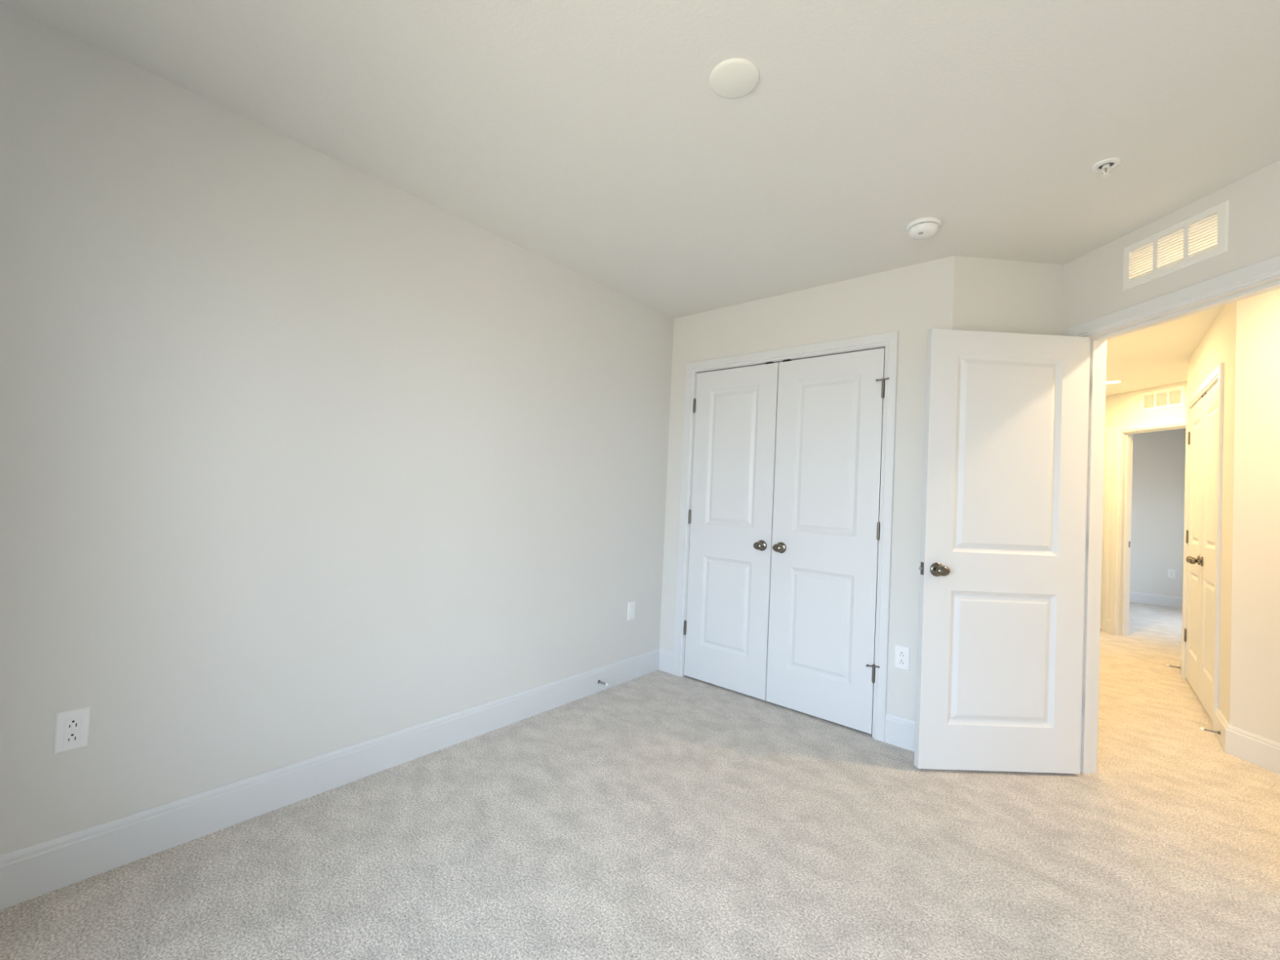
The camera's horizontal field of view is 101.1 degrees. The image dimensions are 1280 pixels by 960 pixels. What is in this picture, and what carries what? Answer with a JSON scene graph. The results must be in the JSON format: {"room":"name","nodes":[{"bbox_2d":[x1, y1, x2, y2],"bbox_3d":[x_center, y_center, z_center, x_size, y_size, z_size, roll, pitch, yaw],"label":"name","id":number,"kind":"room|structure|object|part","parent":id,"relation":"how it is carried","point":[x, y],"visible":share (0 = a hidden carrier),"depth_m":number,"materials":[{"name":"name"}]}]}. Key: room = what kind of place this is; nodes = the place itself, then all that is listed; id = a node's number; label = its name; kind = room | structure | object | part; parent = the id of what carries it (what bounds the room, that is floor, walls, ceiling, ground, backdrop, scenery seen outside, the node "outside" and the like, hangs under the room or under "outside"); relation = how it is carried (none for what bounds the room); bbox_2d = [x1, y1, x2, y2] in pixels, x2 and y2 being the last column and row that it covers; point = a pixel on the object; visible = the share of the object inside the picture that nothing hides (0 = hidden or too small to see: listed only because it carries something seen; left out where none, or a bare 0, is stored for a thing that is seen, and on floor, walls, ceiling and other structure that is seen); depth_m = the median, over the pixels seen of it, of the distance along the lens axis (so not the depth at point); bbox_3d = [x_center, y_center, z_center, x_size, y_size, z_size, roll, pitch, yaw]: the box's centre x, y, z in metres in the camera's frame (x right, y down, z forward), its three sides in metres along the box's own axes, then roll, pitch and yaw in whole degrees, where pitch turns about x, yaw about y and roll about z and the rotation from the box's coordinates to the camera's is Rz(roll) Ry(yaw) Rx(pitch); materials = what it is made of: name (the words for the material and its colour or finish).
{"room":"empty bedroom","nodes":[
{"label":"empty bedroom","id":0,"kind":"room"},
{"bbox_2d":[0,1,673,855],"bbox_3d":[-0.877,0.010,2.535,0.115,2.457,4.845,1,-2,40],"label":"wall","id":1,"kind":"structure","parent":0,"point":[303,455],"depth_m":1.88,"materials":[{"name":"beige paint"}]},
{"bbox_2d":[53,706,91,754],"bbox_3d":[-1.659,0.732,1.540,0.008,0.117,0.071,1,-2,40],"label":"wall outlet","id":2,"kind":"object","parent":1,"relation":"attached to","point":[72,727],"visible":1,"depth_m":1.54,"materials":[{"name":"white plastic"}]},
{"bbox_2d":[63,730,80,744],"bbox_3d":[-1.658,0.751,1.538,0.003,0.029,0.033,1,-2,40],"label":"receptacle","id":3,"kind":"object","parent":2,"relation":"attached to","point":[70,737],"depth_m":1.54,"materials":[{"name":"white plastic"}]},
{"bbox_2d":[64,717,81,730],"bbox_3d":[-1.656,0.712,1.539,0.003,0.029,0.033,1,-2,40],"label":"receptacle","id":4,"kind":"object","parent":2,"relation":"attached to","point":[70,723],"depth_m":1.54,"materials":[{"name":"white plastic"}]},
{"bbox_2d":[0,648,659,910],"bbox_3d":[-1.117,1.148,2.184,0.014,0.144,3.880,1,-2,40],"label":"baseboard","id":5,"kind":"structure","parent":1,"relation":"attached to","point":[26,873],"depth_m":1.88,"materials":[{"name":"white paint"}]},
{"bbox_2d":[597,680,608,686],"bbox_3d":[-0.221,1.223,3.171,0.075,0.021,0.021,1,-2,40],"label":"door stop","id":6,"kind":"object","parent":1,"relation":"attached to","point":[598,681],"visible":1,"depth_m":3.17,"materials":[{"name":"silver metal"}]},
{"bbox_2d":[626,600,635,620],"bbox_3d":[-0.054,0.852,3.430,0.008,0.117,0.071,1,-2,40],"label":"wall outlet","id":7,"kind":"object","parent":1,"relation":"attached to","point":[631,606],"visible":1,"depth_m":3.42,"materials":[{"name":"white plastic"}]},
{"bbox_2d":[0,0,1279,405],"bbox_3d":[3.207,-1.062,3.511,5.200,0.100,11.680,1,-2,40],"label":"ceiling","id":8,"kind":"structure","parent":0,"point":[594,139],"depth_m":1.71,"materials":[{"name":"paint"}]},
{"bbox_2d":[709,57,759,98],"bbox_3d":[0.280,-1.187,1.565,0.147,0.010,0.147,1,-2,40],"label":"ceiling disc","id":9,"kind":"object","parent":8,"relation":"attached to","point":[735,77],"visible":1,"depth_m":1.55,"materials":[{"name":"white plastic"}]},
{"bbox_2d":[906,217,941,239],"bbox_3d":[1.252,-1.105,2.330,0.138,0.050,0.138,2,-2,20],"label":"smoke detector","id":10,"kind":"object","parent":8,"relation":"attached to","point":[923,228],"visible":1,"depth_m":2.29,"materials":[{"name":"white plastic"}]},
{"bbox_2d":[1090,157,1121,177],"bbox_3d":[1.659,-1.103,1.876,0.082,0.040,0.082,2,-1,15],"label":"sprinkler","id":11,"kind":"object","parent":8,"relation":"attached to","point":[1104,166],"visible":1,"depth_m":1.87,"materials":[{"name":"white metal"}]},
{"bbox_3d":[1.659,-1.104,1.876,0.020,0.038,0.020,3,-2,-30],"label":"sprinkler frame","id":12,"kind":"part","parent":11,"relation":"part of","materials":[{"name":"white metal"}]},
{"bbox_2d":[1097,162,1114,168],"bbox_3d":[1.660,-1.121,1.877,0.045,0.002,0.045,4,-2,-35],"label":"cup","id":13,"kind":"object","parent":11,"relation":"on","point":[1100,165],"depth_m":1.87,"materials":[{"name":"grey"}]},
{"bbox_2d":[1106,379,1124,384],"bbox_3d":[4.425,-0.917,4.942,0.166,0.007,0.166,1,-2,40],"label":"recessed light","id":14,"kind":"object","parent":8,"relation":"in","point":[1114,381],"visible":0.73,"depth_m":4.92,"materials":[{"name":"white metal"}]},
{"bbox_2d":[0,601,1279,959],"bbox_3d":[3.092,1.491,3.447,5.200,0.100,11.680,1,-2,40],"label":"floor","id":15,"kind":"structure","parent":0,"point":[659,815],"depth_m":1.80,"materials":[{"name":"carpet"}]},
{"bbox_2d":[659,255,954,720],"bbox_3d":[0.879,0.105,3.178,1.729,2.457,0.115,1,-2,40],"label":"wall","id":16,"kind":"structure","parent":0,"point":[913,300],"depth_m":2.81,"materials":[{"name":"beige paint"}]},
{"bbox_2d":[658,648,673,674],"bbox_3d":[0.178,1.242,3.617,0.133,0.144,0.014,1,-2,40],"label":"baseboard","id":17,"kind":"structure","parent":16,"relation":"attached to","point":[666,657],"depth_m":3.61,"materials":[{"name":"white paint"}]},
{"bbox_2d":[683,361,778,700],"bbox_3d":[0.549,0.290,3.352,0.610,2.038,0.100,1,-2,40],"label":"door","id":18,"kind":"structure","parent":16,"relation":"in","point":[731,518],"depth_m":3.34,"materials":[{"name":"white paint"}]},
{"bbox_3d":[0.716,0.396,3.173,0.064,0.048,0.054,1,-2,40],"label":"knob","id":19,"kind":"part","parent":18,"relation":"part of","materials":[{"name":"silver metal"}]},
{"bbox_2d":[672,330,898,742],"bbox_3d":[0.824,0.271,3.204,1.350,2.121,0.131,1,-2,40],"label":"door frame","id":20,"kind":"structure","parent":16,"relation":"attached to","point":[891,339],"depth_m":2.85,"materials":[{"name":"white paint"}]},
{"bbox_2d":[765,347,889,733],"bbox_3d":[1.027,0.301,2.945,0.636,2.038,0.100,1,-2,40],"label":"door","id":21,"kind":"structure","parent":16,"relation":"in","point":[826,526],"depth_m":2.95,"materials":[{"name":"white paint"}]},
{"bbox_3d":[0.811,0.399,3.092,0.064,0.048,0.054,1,-2,40],"label":"knob","id":22,"kind":"part","parent":21,"relation":"part of","materials":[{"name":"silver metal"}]},
{"bbox_2d":[884,713,915,751],"bbox_3d":[1.352,1.270,2.618,0.251,0.144,0.014,1,-2,40],"label":"baseboard","id":23,"kind":"structure","parent":16,"relation":"attached to","point":[900,731],"depth_m":2.65,"materials":[{"name":"white paint"}]},
{"bbox_2d":[893,644,910,671],"bbox_3d":[1.325,0.901,2.668,0.071,0.117,0.008,1,-2,40],"label":"wall outlet","id":24,"kind":"object","parent":16,"relation":"attached to","point":[902,654],"visible":1,"depth_m":2.66,"materials":[{"name":"white plastic"}]},
{"bbox_2d":[897,650,905,657],"bbox_3d":[1.325,0.881,2.666,0.033,0.029,0.003,1,-2,40],"label":"receptacle","id":25,"kind":"object","parent":24,"relation":"attached to","point":[901,654],"depth_m":2.67,"materials":[{"name":"white plastic"}]},
{"bbox_2d":[897,657,905,665],"bbox_3d":[1.323,0.920,2.665,0.033,0.029,0.003,1,-2,40],"label":"receptacle","id":26,"kind":"object","parent":24,"relation":"attached to","point":[901,661],"depth_m":2.66,"materials":[{"name":"white plastic"}]},
{"bbox_2d":[952,255,1063,335],"bbox_3d":[1.794,0.133,2.656,0.600,2.457,0.115,3,-1,-5],"label":"wall","id":27,"kind":"structure","parent":0,"point":[990,295],"depth_m":2.62,"materials":[{"name":"beige paint"}]},
{"bbox_2d":[1105,381,1186,618],"bbox_3d":[4.979,0.332,4.860,0.116,2.457,4.500,3,-1,-5],"label":"wall","id":28,"kind":"structure","parent":0,"point":[1121,409],"depth_m":5.34,"materials":[{"name":"beige paint"}]},
{"bbox_2d":[1100,435,1106,629],"bbox_3d":[4.816,0.550,5.844,0.100,2.029,0.650,3,-1,-5],"label":"door","id":29,"kind":"structure","parent":28,"relation":"in","point":[1104,435],"depth_m":5.53,"materials":[{"name":"white paint"}]},
{"bbox_2d":[1101,426,1111,631],"bbox_3d":[4.826,0.517,5.826,0.016,2.121,0.743,3,-1,-5],"label":"door frame","id":30,"kind":"structure","parent":28,"relation":"attached to","point":[1108,431],"depth_m":5.47,"materials":[{"name":"white paint"}]},
{"bbox_2d":[1106,617,1110,633],"bbox_3d":[4.815,1.496,5.410,0.014,0.144,0.041,3,-1,-5],"label":"baseboard","id":31,"kind":"structure","parent":28,"relation":"attached to","point":[1108,623],"depth_m":5.41,"materials":[{"name":"white paint"}]},
{"bbox_2d":[1110,417,1186,635],"bbox_3d":[4.953,0.501,4.969,0.133,2.121,0.907,3,-1,-5],"label":"door frame","id":32,"kind":"structure","parent":28,"relation":"attached to","point":[1127,437],"depth_m":5.35,"materials":[{"name":"white paint"}]},
{"bbox_2d":[1140,385,1185,412],"bbox_3d":[4.962,-0.767,5.009,0.015,0.188,0.393,3,-1,-5],"label":"air vent","id":33,"kind":"object","parent":28,"relation":"in","point":[1176,393],"visible":1,"depth_m":5.00,"materials":[{"name":"white metal"}]},
{"bbox_2d":[1129,428,1186,597],"bbox_3d":[7.124,0.492,7.386,3.400,2.457,0.115,1,-2,40],"label":"wall","id":34,"kind":"structure","parent":0,"point":[1158,458],"depth_m":7.28,"materials":[{"name":"beige paint"}]},
{"bbox_2d":[1129,591,1182,608],"bbox_3d":[7.030,1.644,7.308,3.000,0.144,0.014,1,-2,40],"label":"baseboard","id":35,"kind":"structure","parent":34,"relation":"attached to","point":[1135,597],"depth_m":7.24,"materials":[{"name":"white paint"}]},
{"bbox_2d":[1167,568,1175,578],"bbox_3d":[7.228,1.276,7.167,0.071,0.117,0.008,1,-2,40],"label":"wall outlet","id":36,"kind":"object","parent":34,"relation":"attached to","point":[1171,573],"visible":1,"depth_m":7.16,"materials":[{"name":"white plastic"}]},
{"bbox_2d":[1062,160,1279,336],"bbox_3d":[2.162,0.140,2.287,0.115,2.457,1.720,3,-1,-5],"label":"wall","id":37,"kind":"structure","parent":0,"point":[1092,286],"depth_m":2.10,"materials":[{"name":"beige paint"}]},
{"bbox_2d":[914,328,1090,773],"bbox_3d":[1.693,0.324,2.462,0.780,2.029,0.165,3,-1,-1],"label":"door","id":38,"kind":"structure","parent":37,"relation":"in","point":[1000,641],"depth_m":2.44,"materials":[{"name":"white paint"}]},
{"bbox_3d":[1.311,0.411,2.449,0.002,0.058,0.025,3,-1,-1],"label":"latch plate","id":39,"kind":"part","parent":38,"relation":"part of","materials":[{"name":"grey metal"}]},
{"bbox_3d":[1.371,0.412,2.395,0.064,0.048,0.054,3,-1,-1],"label":"knob","id":40,"kind":"part","parent":38,"relation":"part of","materials":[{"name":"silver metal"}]},
{"bbox_2d":[1068,254,1279,773],"bbox_3d":[2.168,0.304,2.117,0.147,2.121,0.911,3,-1,-5],"label":"door frame","id":41,"kind":"structure","parent":37,"relation":"attached to","point":[1095,483],"depth_m":2.47,"materials":[{"name":"white paint"}]},
{"bbox_2d":[1122,199,1229,291],"bbox_3d":[2.167,-0.941,2.149,0.015,0.195,0.393,3,-1,-5],"label":"air vent","id":42,"kind":"object","parent":37,"relation":"in","point":[1169,250],"visible":1,"depth_m":2.12,"materials":[{"name":"white metal"}]},
{"bbox_2d":[1186,301,1236,724],"bbox_3d":[3.761,0.241,3.436,0.115,2.457,1.813,1,-2,40],"label":"wall","id":43,"kind":"structure","parent":0,"point":[1218,345],"depth_m":2.94,"materials":[{"name":"beige paint"}]},
{"bbox_2d":[1166,664,1180,669],"bbox_3d":[4.182,1.463,4.132,0.075,0.021,0.021,1,-2,40],"label":"door stop","id":44,"kind":"object","parent":43,"relation":"attached to","point":[1167,665],"visible":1,"depth_m":4.13,"materials":[{"name":"silver metal"}]},
{"bbox_2d":[1179,653,1182,675],"bbox_3d":[4.206,1.436,4.091,0.014,0.144,0.137,1,-2,40],"label":"baseboard","id":45,"kind":"structure","parent":43,"relation":"attached to","point":[1180,657],"depth_m":4.11,"materials":[{"name":"white paint"}]},
{"bbox_2d":[1183,395,1204,697],"bbox_3d":[3.958,0.455,3.785,0.100,2.038,0.621,1,-2,40],"label":"door","id":46,"kind":"structure","parent":43,"relation":"in","point":[1195,437],"depth_m":3.76,"materials":[{"name":"white paint"}]},
{"bbox_3d":[3.774,0.545,3.607,0.054,0.048,0.064,1,-2,40],"label":"knob","id":47,"kind":"part","parent":46,"relation":"part of","materials":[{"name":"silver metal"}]},
{"bbox_2d":[1181,362,1224,730],"bbox_3d":[3.806,0.413,3.505,0.131,2.121,1.370,1,-2,40],"label":"door frame","id":48,"kind":"structure","parent":43,"relation":"attached to","point":[1217,374],"depth_m":3.05,"materials":[{"name":"white paint"}]},
{"bbox_2d":[1188,382,1217,720],"bbox_3d":[3.554,0.424,3.309,0.100,2.038,0.619,1,-2,40],"label":"door","id":49,"kind":"structure","parent":43,"relation":"in","point":[1207,559],"depth_m":3.34,"materials":[{"name":"white paint"}]},
{"bbox_3d":[3.693,0.539,3.512,0.054,0.048,0.064,1,-2,40],"label":"knob","id":50,"kind":"part","parent":49,"relation":"part of","materials":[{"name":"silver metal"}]},
{"bbox_3d":[3.583,0.430,3.293,0.035,2.029,0.606,1,-2,40],"label":"panel","id":51,"kind":"part","parent":49,"relation":"part of","materials":[{"name":"white paint"}]},
{"bbox_2d":[1200,727,1220,734],"bbox_3d":[3.131,1.377,2.895,0.075,0.021,0.021,1,-2,40],"label":"door stop","id":52,"kind":"object","parent":43,"relation":"attached to","point":[1201,728],"visible":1,"depth_m":2.89,"materials":[{"name":"silver metal"}]},
{"bbox_2d":[1213,707,1229,751],"bbox_3d":[3.173,1.358,2.875,0.014,0.144,0.318,1,-2,40],"label":"baseboard","id":53,"kind":"structure","parent":43,"relation":"attached to","point":[1221,723],"depth_m":2.87,"materials":[{"name":"white paint"}]},
{"bbox_2d":[1229,288,1279,742],"bbox_3d":[3.244,0.184,2.110,0.115,2.457,1.360,3,-1,-5],"label":"wall","id":54,"kind":"structure","parent":0,"point":[1255,665],"depth_m":2.68,"materials":[{"name":"beige paint"}]},
{"bbox_2d":[1225,724,1279,774],"bbox_3d":[3.124,1.337,2.118,0.014,0.144,1.286,3,-1,-5],"label":"baseboard","id":55,"kind":"structure","parent":54,"relation":"attached to","point":[1260,751],"depth_m":2.64,"materials":[{"name":"white paint"}]}
]}

